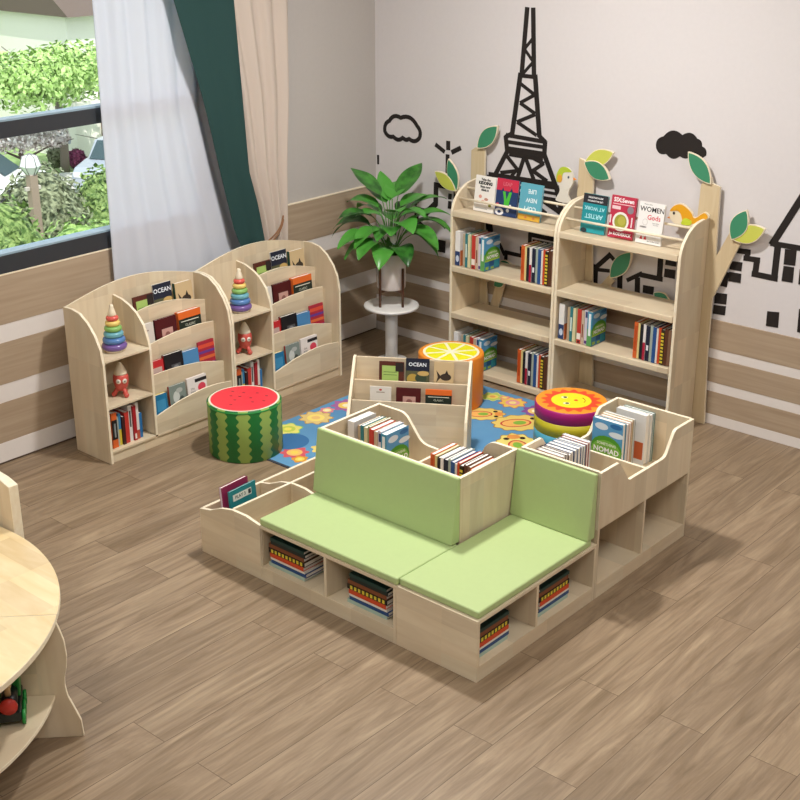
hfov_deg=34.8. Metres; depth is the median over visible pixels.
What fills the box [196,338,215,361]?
book
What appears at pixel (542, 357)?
book
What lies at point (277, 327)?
book
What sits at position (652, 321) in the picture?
book
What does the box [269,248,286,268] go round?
book
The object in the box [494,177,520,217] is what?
book
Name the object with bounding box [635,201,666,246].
book
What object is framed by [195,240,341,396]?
rack
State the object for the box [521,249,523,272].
print
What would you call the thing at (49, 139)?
blossom tree
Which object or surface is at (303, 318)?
book
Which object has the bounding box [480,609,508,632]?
book
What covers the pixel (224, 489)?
book
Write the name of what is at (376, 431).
book
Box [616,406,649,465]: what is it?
book
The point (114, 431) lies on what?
print
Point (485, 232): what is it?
book
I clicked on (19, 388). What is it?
trim
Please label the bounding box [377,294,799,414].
trim
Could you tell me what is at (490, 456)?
book
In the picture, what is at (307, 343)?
book
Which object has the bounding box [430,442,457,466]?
book
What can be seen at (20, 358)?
trim
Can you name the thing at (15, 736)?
shelf
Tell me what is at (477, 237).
book
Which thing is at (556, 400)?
print
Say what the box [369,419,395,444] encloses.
book
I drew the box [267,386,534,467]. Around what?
rug
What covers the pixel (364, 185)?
trim
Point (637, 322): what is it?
book
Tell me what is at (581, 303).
book
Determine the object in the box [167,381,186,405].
book
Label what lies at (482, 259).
print
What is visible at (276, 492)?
tray
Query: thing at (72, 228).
shrub
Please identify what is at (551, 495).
backrest cushion
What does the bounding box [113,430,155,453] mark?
shelf
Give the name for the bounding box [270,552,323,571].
book
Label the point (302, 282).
book
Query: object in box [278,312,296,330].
book
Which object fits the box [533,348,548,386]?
book
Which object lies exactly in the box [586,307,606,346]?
book
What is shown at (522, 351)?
book
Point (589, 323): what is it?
print
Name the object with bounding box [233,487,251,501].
print
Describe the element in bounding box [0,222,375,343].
trim
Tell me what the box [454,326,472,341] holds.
book
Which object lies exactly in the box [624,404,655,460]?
book
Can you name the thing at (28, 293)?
wall panel
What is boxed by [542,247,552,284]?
book
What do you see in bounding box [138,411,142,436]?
book
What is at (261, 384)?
book
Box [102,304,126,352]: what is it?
toy
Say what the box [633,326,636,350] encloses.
print
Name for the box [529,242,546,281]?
book
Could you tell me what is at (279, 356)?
book
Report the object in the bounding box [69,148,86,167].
flowering bush
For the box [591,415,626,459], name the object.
book
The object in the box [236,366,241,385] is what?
book
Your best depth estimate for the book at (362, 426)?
6.83 m
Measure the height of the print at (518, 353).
0.175 m
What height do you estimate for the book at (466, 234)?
0.247 m
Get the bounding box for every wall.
[287,0,376,327]
[375,0,799,338]
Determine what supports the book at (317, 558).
on the book at (272, 555)
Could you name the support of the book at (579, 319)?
on the bookshelf at (701, 271)
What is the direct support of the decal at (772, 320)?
attached to the wall at (618, 76)
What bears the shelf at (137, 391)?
attached to the rack at (91, 368)
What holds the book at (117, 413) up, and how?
on the rack at (91, 368)
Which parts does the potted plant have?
stand leg, pot, flower, stand leg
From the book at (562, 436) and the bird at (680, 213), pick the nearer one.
the book at (562, 436)
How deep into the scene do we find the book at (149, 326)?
8.24 m
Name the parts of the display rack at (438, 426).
panel, panel, panel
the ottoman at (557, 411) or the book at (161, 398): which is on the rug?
the ottoman at (557, 411)
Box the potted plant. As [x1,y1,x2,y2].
[332,163,450,307]
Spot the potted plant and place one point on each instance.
(391, 259)
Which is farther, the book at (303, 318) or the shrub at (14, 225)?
the shrub at (14, 225)
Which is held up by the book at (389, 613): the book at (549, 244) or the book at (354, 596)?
the book at (354, 596)
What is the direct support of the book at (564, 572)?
on the book at (565, 577)
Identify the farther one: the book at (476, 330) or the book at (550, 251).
the book at (476, 330)
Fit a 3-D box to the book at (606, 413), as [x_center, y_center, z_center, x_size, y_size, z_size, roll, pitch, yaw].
[1.183,0.221,7.000,0.190,0.282,0.022,18,28,38]
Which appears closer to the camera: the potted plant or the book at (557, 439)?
the book at (557, 439)
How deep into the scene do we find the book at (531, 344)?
9.13 m
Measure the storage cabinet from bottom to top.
0.711 m
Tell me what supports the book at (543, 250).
on the bookshelf at (469, 305)
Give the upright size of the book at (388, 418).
0.285 m
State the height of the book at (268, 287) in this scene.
0.251 m
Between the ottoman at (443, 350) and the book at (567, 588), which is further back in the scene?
the ottoman at (443, 350)
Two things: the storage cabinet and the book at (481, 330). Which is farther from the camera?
the book at (481, 330)
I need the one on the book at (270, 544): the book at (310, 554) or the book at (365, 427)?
the book at (310, 554)
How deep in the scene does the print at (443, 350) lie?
8.84 m
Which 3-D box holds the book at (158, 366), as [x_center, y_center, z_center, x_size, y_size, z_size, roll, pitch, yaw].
[-1.584,-0.139,8.264,0.041,0.236,0.145,18,28,38]
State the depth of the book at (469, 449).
6.53 m
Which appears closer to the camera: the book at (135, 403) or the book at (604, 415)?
the book at (604, 415)
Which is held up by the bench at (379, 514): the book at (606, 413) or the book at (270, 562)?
the book at (270, 562)
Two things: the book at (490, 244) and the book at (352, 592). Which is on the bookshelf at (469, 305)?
the book at (490, 244)
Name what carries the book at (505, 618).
on the book at (506, 622)
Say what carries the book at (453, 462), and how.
on the bench at (379, 514)
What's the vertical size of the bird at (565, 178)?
0.248 m
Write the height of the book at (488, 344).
0.241 m
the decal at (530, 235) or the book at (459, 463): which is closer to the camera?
the book at (459, 463)
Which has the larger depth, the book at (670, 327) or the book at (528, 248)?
the book at (528, 248)
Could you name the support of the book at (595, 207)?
on the bookshelf at (701, 271)
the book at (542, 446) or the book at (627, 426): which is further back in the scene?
the book at (627, 426)
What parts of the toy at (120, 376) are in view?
leg, leg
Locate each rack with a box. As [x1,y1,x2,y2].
[63,271,234,464]
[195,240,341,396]
[346,355,472,448]
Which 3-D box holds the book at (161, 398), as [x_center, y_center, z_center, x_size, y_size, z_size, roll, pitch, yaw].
[-1.545,0.080,8.278,0.044,0.251,0.100,18,28,38]
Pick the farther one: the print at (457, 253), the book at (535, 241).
the print at (457, 253)
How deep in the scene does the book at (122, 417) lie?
8.07 m
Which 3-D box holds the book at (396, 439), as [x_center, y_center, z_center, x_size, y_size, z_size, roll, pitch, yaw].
[-0.024,0.283,6.827,0.043,0.276,0.193,18,28,38]
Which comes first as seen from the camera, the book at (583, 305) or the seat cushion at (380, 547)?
the seat cushion at (380, 547)
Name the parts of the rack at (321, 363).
panel, panel, panel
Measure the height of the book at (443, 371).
0.190 m
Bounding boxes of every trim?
[0,185,365,275]
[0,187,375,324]
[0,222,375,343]
[0,237,376,384]
[0,268,375,403]
[0,282,376,443]
[376,268,799,379]
[376,274,799,404]
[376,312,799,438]
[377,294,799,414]
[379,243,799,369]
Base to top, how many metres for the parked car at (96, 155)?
0.799 m
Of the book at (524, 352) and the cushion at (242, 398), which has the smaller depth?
the cushion at (242, 398)
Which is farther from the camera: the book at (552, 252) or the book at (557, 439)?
the book at (552, 252)
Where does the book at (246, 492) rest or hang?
in the bench at (379, 514)
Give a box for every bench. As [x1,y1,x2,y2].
[200,403,517,643]
[396,448,597,682]
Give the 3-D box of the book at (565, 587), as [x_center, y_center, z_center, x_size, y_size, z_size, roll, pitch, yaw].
[0.688,0.933,6.309,0.185,0.022,0.244,18,28,38]
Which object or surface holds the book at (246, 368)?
on the rack at (321, 363)
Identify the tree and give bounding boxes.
[0,38,99,171]
[0,128,71,159]
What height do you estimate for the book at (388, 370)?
0.178 m
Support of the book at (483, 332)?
on the bookshelf at (469, 305)
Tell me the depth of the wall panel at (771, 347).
8.39 m
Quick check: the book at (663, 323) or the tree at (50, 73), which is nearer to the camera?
the book at (663, 323)
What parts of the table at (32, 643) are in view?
wave panel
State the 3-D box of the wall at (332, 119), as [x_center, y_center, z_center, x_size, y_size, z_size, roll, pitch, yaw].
[-3.424,-1.095,6.458,0.220,3.950,9.600,18,28,38]
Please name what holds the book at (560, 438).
on the storage cabinet
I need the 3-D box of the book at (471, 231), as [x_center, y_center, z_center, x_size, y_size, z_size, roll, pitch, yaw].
[0.519,-1.099,9.235,0.025,0.238,0.175,18,28,38]
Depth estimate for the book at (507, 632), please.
5.93 m
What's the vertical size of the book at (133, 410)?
0.235 m
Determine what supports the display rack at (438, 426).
on the rug
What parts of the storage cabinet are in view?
panel, panel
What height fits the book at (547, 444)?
0.257 m
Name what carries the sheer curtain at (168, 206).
hanging from the window
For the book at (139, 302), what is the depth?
8.23 m
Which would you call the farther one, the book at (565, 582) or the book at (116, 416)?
the book at (116, 416)
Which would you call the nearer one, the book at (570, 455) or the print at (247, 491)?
the book at (570, 455)
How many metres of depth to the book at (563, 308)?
8.77 m
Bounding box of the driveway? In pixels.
[55,172,78,193]
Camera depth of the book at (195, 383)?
8.44 m
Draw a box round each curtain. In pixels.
[92,0,240,280]
[174,0,264,245]
[234,0,288,240]
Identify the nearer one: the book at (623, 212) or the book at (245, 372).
the book at (623, 212)
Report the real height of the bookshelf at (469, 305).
1.797 m
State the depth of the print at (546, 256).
8.73 m
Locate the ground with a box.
[1,147,73,172]
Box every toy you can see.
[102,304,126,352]
[112,362,128,397]
[230,268,251,313]
[236,322,251,354]
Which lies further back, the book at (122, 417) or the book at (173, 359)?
the book at (173, 359)
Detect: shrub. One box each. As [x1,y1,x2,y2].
[0,161,96,238]
[0,189,49,248]
[0,234,15,249]
[43,212,108,239]
[46,146,59,167]
[75,162,109,224]
[89,217,109,227]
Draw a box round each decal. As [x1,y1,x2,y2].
[383,114,421,142]
[412,182,454,252]
[435,141,461,172]
[486,7,562,255]
[504,232,553,259]
[593,252,676,294]
[656,130,706,158]
[713,194,799,332]
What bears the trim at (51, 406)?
attached to the wall at (332, 119)
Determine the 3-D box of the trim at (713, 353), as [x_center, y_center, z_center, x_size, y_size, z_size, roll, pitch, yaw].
[3.047,0.005,7.680,8.590,0.066,0.009,18,28,38]
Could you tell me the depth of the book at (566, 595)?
6.28 m
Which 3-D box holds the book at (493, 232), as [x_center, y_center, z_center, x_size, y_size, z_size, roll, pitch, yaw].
[0.625,-1.069,9.148,0.025,0.247,0.176,18,28,38]
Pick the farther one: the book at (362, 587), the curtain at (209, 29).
the curtain at (209, 29)
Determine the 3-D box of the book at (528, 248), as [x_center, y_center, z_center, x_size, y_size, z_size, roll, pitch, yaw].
[0.944,-0.961,8.892,0.027,0.238,0.175,18,28,38]
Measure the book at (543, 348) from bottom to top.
0.250 m
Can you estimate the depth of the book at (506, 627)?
5.91 m
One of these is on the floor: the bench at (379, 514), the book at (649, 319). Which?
the bench at (379, 514)
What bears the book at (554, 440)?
on the storage cabinet
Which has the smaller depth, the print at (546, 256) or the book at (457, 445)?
the book at (457, 445)
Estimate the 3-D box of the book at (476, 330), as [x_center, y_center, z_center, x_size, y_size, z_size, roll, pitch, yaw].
[0.532,-0.389,9.499,0.020,0.247,0.175,18,28,38]
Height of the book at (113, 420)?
0.235 m
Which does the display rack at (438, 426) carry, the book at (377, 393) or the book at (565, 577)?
the book at (377, 393)
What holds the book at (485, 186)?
on the bookshelf at (469, 305)
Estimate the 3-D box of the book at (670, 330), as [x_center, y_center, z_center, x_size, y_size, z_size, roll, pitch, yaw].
[1.798,-0.358,8.332,0.021,0.244,0.175,18,28,38]
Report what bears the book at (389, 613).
on the book at (348, 598)
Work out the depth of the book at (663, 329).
8.29 m
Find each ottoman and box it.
[206,385,282,463]
[418,341,483,409]
[533,388,607,443]
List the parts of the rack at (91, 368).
panel, panel, panel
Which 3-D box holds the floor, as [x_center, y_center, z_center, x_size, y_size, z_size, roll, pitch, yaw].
[-0.155,1.848,4.574,8.950,0.100,9.800,18,28,38]
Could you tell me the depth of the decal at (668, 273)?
8.68 m
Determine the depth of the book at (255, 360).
8.87 m
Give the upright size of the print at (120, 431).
0.107 m
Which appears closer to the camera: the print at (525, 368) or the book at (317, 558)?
the book at (317, 558)
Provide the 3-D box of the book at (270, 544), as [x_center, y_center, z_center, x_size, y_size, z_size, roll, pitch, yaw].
[-0.523,0.757,6.611,0.256,0.022,0.185,18,28,38]
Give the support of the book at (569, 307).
on the bookshelf at (701, 271)
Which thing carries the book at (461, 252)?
on the bookshelf at (469, 305)
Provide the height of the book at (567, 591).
0.022 m
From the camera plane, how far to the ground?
24.03 m
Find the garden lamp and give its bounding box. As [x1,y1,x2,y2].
[19,153,43,237]
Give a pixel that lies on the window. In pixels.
(41, 252)
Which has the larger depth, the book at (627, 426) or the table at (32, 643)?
the book at (627, 426)
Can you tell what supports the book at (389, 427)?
on the bench at (379, 514)
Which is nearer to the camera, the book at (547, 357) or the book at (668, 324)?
the book at (668, 324)
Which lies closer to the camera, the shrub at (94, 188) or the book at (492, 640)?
the book at (492, 640)
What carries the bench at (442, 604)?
on the floor
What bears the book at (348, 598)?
on the bench at (379, 514)
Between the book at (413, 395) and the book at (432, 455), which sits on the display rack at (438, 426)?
the book at (413, 395)
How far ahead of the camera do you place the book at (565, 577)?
6.23 m
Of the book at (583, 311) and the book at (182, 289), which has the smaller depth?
the book at (182, 289)
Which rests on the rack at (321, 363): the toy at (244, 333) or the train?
the toy at (244, 333)
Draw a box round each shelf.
[0,695,54,772]
[99,340,148,363]
[107,383,152,409]
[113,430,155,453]
[229,302,270,322]
[235,341,272,365]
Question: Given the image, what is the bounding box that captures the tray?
[235,473,315,522]
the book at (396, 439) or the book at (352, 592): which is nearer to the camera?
the book at (352, 592)
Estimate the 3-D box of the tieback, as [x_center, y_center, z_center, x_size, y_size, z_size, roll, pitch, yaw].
[-0.917,-1.245,9.111,0.077,0.254,0.496,9,24,21]
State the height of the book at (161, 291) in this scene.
0.262 m
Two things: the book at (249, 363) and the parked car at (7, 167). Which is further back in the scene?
the parked car at (7, 167)
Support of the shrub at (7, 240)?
on the ground
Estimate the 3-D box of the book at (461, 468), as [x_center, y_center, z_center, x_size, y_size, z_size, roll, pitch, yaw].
[0.371,0.416,6.547,0.024,0.239,0.192,18,28,38]
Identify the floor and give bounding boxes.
[0,328,799,799]
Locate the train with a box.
[0,676,26,723]
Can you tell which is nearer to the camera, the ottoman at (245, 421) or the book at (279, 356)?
the ottoman at (245, 421)
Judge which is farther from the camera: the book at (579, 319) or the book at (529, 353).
the book at (529, 353)
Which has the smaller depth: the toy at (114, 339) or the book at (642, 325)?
the toy at (114, 339)
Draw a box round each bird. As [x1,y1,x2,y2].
[556,167,576,202]
[667,203,709,226]
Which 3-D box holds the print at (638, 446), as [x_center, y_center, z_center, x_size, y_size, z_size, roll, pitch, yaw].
[1.301,0.275,7.026,0.076,0.103,0.001,18,28,38]
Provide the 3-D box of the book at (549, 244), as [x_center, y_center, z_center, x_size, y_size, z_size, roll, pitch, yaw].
[0.999,-0.948,8.846,0.023,0.250,0.175,18,28,38]
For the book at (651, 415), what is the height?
0.287 m
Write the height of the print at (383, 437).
0.262 m
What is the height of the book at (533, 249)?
0.241 m
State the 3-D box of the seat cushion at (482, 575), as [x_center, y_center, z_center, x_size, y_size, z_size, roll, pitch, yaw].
[0.475,0.781,6.173,0.471,0.038,0.915,18,28,38]
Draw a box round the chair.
[0,472,23,537]
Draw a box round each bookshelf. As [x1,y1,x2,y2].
[435,125,583,394]
[550,149,765,423]
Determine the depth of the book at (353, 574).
6.18 m
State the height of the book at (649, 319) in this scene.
0.244 m
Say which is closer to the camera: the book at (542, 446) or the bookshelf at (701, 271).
the book at (542, 446)
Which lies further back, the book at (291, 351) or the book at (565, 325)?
the book at (291, 351)
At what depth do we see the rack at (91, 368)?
8.20 m
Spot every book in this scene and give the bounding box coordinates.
[109,410,118,448]
[111,410,122,444]
[112,408,130,442]
[116,416,119,445]
[118,404,133,440]
[120,415,126,444]
[129,403,137,440]
[130,401,140,438]
[132,292,153,310]
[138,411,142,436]
[144,322,154,343]
[151,280,172,302]
[153,314,176,340]
[153,358,163,373]
[155,392,167,414]
[161,350,183,370]
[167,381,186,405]
[172,279,192,298]
[174,306,201,330]
[182,347,198,364]
[185,373,206,395]
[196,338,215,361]
[219,475,247,507]
[227,479,256,508]
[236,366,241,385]
[237,364,251,384]
[241,368,244,384]
[242,361,253,384]
[244,371,248,384]
[251,360,257,385]
[252,359,259,385]
[253,259,271,274]
[260,368,262,385]
[267,286,272,303]
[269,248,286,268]
[269,542,317,562]
[269,547,322,567]
[269,561,323,580]
[270,535,310,555]
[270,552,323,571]
[271,280,291,303]
[271,541,315,558]
[271,557,323,573]
[271,559,323,577]
[273,320,280,333]
[275,350,284,371]
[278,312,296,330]
[284,341,299,364]
[286,248,304,265]
[289,273,311,294]
[296,310,310,325]
[299,334,317,354]
[308,302,324,323]
[347,583,392,605]
[347,597,392,619]
[348,411,375,438]
[348,578,392,599]
[349,571,392,592]
[349,589,392,609]
[349,593,392,611]
[350,577,392,596]
[350,596,392,616]
[358,415,383,440]
[360,416,385,441]
[364,417,386,442]
[368,417,391,442]
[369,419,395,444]
[370,386,390,400]
[374,421,396,446]
[378,421,403,447]
[379,361,403,380]
[381,424,409,457]
[396,387,420,402]
[406,358,429,381]
[425,389,451,404]
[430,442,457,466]
[434,361,453,383]
[435,444,459,467]
[437,446,460,468]
[440,446,465,469]
[444,448,466,471]
[448,447,474,472]
[451,450,476,473]
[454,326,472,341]
[455,227,474,265]
[457,451,482,475]
[459,453,482,475]
[460,250,462,265]
[463,231,471,266]
[463,329,479,341]
[464,453,489,473]
[465,229,482,266]
[467,232,475,267]
[468,455,493,471]
[469,330,484,342]
[470,229,487,267]
[470,331,487,343]
[470,458,492,470]
[471,231,489,268]
[473,175,497,213]
[475,233,486,269]
[476,332,493,345]
[478,231,496,269]
[478,334,497,370]
[479,631,508,653]
[479,635,507,657]
[480,233,500,271]
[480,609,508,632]
[480,615,507,636]
[480,619,508,642]
[480,624,508,647]
[480,629,508,649]
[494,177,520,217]
[517,182,544,222]
[517,343,534,382]
[520,240,539,280]
[520,344,536,382]
[522,346,537,383]
[524,242,541,280]
[525,346,541,384]
[526,243,540,280]
[527,347,542,384]
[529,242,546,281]
[531,244,545,282]
[531,347,548,385]
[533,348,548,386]
[535,243,553,282]
[536,355,538,387]
[536,447,565,458]
[537,245,553,283]
[538,351,548,387]
[538,578,568,603]
[538,583,568,606]
[538,588,568,608]
[538,590,568,612]
[538,594,567,616]
[539,353,548,388]
[539,568,569,592]
[539,575,567,597]
[540,250,543,284]
[540,445,568,459]
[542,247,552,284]
[543,355,547,389]
[544,249,551,285]
[545,443,573,461]
[545,445,571,460]
[546,357,547,389]
[547,249,552,286]
[549,441,577,462]
[550,252,552,286]
[552,439,581,463]
[557,437,585,465]
[557,439,582,464]
[558,299,578,338]
[561,435,588,466]
[562,433,590,466]
[563,323,566,339]
[566,302,580,339]
[569,302,583,340]
[572,303,585,341]
[575,303,587,341]
[576,304,593,343]
[580,193,609,235]
[580,305,595,343]
[584,306,599,344]
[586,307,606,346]
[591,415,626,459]
[599,415,628,460]
[600,414,631,461]
[602,412,633,461]
[604,410,635,462]
[607,194,638,240]
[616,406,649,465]
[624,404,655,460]
[624,406,652,461]
[632,317,648,357]
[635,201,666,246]
[636,318,651,358]
[638,319,654,358]
[641,320,657,359]
[644,320,659,360]
[648,321,663,361]
[651,322,667,362]
[654,328,658,362]
[657,323,672,363]
[659,324,672,364]
[662,325,672,365]
[666,329,671,365]
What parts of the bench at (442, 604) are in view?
panel, panel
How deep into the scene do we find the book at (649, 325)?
8.36 m
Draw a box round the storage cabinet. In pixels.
[521,397,693,599]
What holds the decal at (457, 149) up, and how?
attached to the wall at (618, 76)
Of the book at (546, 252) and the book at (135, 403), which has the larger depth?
the book at (546, 252)
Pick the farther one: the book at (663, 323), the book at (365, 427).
the book at (663, 323)
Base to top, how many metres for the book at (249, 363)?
0.245 m
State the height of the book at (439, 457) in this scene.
0.236 m
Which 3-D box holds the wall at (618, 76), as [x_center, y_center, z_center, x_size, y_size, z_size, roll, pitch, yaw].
[3.087,-1.379,7.162,8.600,3.950,0.100,18,28,38]
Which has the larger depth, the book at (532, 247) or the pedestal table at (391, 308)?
the pedestal table at (391, 308)
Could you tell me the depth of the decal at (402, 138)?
9.69 m
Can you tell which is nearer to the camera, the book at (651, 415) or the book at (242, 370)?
the book at (651, 415)
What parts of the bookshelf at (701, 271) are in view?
panel, shelf, shelf, shelf, shelf, rail, rail, panel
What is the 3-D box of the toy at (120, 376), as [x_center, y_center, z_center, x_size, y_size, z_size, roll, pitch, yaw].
[-1.766,-0.132,8.042,0.115,0.226,0.119,-7,23,-16]
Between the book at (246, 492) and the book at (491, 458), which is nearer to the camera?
the book at (491, 458)
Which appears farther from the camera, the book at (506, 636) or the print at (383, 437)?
the print at (383, 437)
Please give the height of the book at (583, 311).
0.238 m
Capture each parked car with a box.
[0,154,45,203]
[72,136,104,189]
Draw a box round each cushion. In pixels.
[208,385,279,411]
[260,492,456,584]
[313,427,459,545]
[400,514,590,618]
[510,448,597,541]
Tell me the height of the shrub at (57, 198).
1.966 m
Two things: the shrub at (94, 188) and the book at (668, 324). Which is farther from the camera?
the shrub at (94, 188)
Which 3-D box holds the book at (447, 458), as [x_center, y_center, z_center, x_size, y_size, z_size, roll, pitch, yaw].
[0.295,0.389,6.614,0.026,0.239,0.190,18,28,38]
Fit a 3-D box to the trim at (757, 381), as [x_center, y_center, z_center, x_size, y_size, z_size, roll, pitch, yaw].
[3.046,0.113,7.723,8.590,0.166,0.012,18,28,38]
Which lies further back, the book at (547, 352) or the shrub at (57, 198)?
the shrub at (57, 198)
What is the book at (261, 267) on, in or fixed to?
on the rack at (321, 363)
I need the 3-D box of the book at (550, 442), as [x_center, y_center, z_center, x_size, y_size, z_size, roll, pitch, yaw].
[0.848,0.359,6.688,0.165,0.259,0.024,18,28,38]
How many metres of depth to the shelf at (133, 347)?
7.97 m
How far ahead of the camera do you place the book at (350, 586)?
6.20 m
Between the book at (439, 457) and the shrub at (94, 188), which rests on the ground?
the shrub at (94, 188)
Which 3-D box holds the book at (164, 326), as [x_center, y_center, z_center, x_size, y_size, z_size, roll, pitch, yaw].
[-1.527,-0.417,8.352,0.038,0.255,0.175,18,28,38]
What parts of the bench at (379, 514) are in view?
panel, panel, panel, panel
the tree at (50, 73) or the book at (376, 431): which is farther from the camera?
the tree at (50, 73)
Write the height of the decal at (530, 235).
0.305 m
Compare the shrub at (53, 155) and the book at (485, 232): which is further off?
the shrub at (53, 155)
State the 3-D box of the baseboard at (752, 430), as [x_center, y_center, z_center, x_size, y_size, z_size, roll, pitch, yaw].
[3.051,0.435,7.848,8.578,0.070,0.012,18,28,38]
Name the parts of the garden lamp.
lantern glass, post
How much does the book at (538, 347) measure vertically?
0.247 m
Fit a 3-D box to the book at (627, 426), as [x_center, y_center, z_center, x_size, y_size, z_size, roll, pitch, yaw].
[1.154,0.238,6.965,0.190,0.277,0.022,18,28,38]
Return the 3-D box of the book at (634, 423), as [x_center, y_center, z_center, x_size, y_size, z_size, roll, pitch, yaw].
[1.200,0.214,7.012,0.190,0.285,0.018,18,28,38]
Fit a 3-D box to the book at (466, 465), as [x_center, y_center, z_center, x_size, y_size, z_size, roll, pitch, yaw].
[0.392,0.416,6.535,0.022,0.248,0.190,18,28,38]
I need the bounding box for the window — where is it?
[0,103,111,274]
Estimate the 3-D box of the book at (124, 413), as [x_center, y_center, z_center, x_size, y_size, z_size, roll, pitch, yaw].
[-1.792,0.153,8.145,0.170,0.210,0.033,18,28,38]
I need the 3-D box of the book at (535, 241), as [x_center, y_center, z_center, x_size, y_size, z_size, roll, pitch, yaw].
[0.907,-0.974,8.910,0.027,0.250,0.175,18,28,38]
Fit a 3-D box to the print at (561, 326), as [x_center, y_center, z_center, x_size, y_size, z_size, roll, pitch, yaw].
[1.108,-0.471,8.798,0.043,0.105,0.001,18,28,38]
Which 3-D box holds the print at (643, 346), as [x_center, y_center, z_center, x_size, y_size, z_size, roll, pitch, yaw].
[1.600,-0.320,8.397,0.019,0.123,0.001,18,28,38]
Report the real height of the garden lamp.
2.225 m
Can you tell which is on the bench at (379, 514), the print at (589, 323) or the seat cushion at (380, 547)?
the seat cushion at (380, 547)
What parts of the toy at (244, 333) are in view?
leg, leg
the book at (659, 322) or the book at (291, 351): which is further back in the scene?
the book at (291, 351)
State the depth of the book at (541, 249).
8.77 m
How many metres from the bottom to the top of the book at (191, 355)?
0.233 m
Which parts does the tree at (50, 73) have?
crown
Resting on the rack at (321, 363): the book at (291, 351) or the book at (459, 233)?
the book at (291, 351)
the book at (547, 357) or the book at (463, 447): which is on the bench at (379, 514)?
the book at (463, 447)
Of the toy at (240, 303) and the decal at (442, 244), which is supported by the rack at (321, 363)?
the toy at (240, 303)
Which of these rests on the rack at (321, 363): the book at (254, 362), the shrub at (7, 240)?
the book at (254, 362)
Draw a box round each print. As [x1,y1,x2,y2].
[111,419,117,439]
[119,429,122,444]
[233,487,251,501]
[237,375,241,385]
[271,549,301,565]
[350,585,384,603]
[382,436,384,448]
[419,341,482,360]
[455,251,459,265]
[480,240,484,270]
[517,353,519,375]
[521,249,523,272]
[525,368,526,384]
[529,265,530,281]
[536,388,606,413]
[540,360,542,387]
[544,255,547,283]
[558,324,563,338]
[586,314,591,346]
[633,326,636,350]
[633,441,642,459]
[641,342,644,359]
[659,333,663,362]
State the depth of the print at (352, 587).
6.21 m
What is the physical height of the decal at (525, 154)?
1.766 m
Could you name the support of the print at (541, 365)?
attached to the book at (542, 357)
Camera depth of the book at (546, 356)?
9.00 m
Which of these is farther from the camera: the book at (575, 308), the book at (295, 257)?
the book at (295, 257)
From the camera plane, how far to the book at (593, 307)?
8.66 m
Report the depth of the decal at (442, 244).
9.69 m
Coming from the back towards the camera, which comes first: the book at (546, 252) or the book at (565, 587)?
the book at (546, 252)
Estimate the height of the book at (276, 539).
0.018 m
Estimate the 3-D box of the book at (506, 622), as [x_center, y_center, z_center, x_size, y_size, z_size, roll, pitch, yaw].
[0.356,1.051,5.949,0.187,0.026,0.262,18,28,38]
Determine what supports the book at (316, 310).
on the rack at (321, 363)
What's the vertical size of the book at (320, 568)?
0.022 m
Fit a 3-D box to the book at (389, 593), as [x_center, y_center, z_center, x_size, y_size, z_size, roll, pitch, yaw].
[-0.092,0.878,6.255,0.250,0.020,0.185,18,28,38]
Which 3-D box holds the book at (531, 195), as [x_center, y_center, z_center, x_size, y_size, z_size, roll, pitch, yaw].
[0.900,-1.358,8.777,0.184,0.252,0.047,18,28,38]
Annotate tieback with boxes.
[269,215,283,239]
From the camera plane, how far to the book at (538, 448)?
6.57 m
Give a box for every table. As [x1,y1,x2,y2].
[0,527,84,772]
[364,296,418,357]
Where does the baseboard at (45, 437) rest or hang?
attached to the wall at (332, 119)
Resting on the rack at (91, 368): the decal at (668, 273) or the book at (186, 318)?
the book at (186, 318)
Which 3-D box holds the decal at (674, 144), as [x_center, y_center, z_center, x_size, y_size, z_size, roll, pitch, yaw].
[1.804,-1.631,8.193,0.366,0.181,0.002,18,28,38]
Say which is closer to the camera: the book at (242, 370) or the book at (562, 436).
the book at (562, 436)
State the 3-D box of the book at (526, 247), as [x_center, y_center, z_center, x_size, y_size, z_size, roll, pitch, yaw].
[0.925,-0.968,8.901,0.014,0.244,0.175,18,28,38]
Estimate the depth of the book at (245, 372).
8.79 m
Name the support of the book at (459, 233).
on the bookshelf at (469, 305)
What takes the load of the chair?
on the floor
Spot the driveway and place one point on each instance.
(69, 174)
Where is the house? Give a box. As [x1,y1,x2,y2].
[0,0,102,157]
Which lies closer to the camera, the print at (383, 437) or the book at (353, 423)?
the print at (383, 437)
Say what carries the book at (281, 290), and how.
on the rack at (321, 363)
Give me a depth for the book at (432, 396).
7.95 m
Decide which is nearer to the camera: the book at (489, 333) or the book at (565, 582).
the book at (565, 582)
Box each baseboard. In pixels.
[0,313,375,464]
[377,321,799,448]
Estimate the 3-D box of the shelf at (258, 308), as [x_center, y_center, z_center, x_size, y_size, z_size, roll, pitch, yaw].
[-1.125,-0.610,8.738,0.338,0.016,0.347,18,28,38]
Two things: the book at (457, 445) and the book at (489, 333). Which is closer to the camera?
the book at (457, 445)
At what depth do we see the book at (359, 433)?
6.86 m
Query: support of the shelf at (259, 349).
attached to the rack at (321, 363)
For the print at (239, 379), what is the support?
attached to the book at (238, 369)
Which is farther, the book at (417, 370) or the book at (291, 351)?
the book at (291, 351)
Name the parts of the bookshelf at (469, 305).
panel, shelf, shelf, shelf, rail, shelf, rail, panel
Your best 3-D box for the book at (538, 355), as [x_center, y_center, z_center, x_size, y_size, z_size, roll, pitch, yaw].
[1.029,-0.224,9.104,0.012,0.238,0.175,18,28,38]
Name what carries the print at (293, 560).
attached to the book at (317, 558)
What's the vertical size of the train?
0.190 m
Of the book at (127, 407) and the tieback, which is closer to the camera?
the book at (127, 407)
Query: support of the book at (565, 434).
on the storage cabinet
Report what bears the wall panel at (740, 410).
attached to the wall at (618, 76)
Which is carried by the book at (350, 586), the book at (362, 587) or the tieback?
the book at (362, 587)
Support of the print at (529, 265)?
attached to the book at (532, 247)

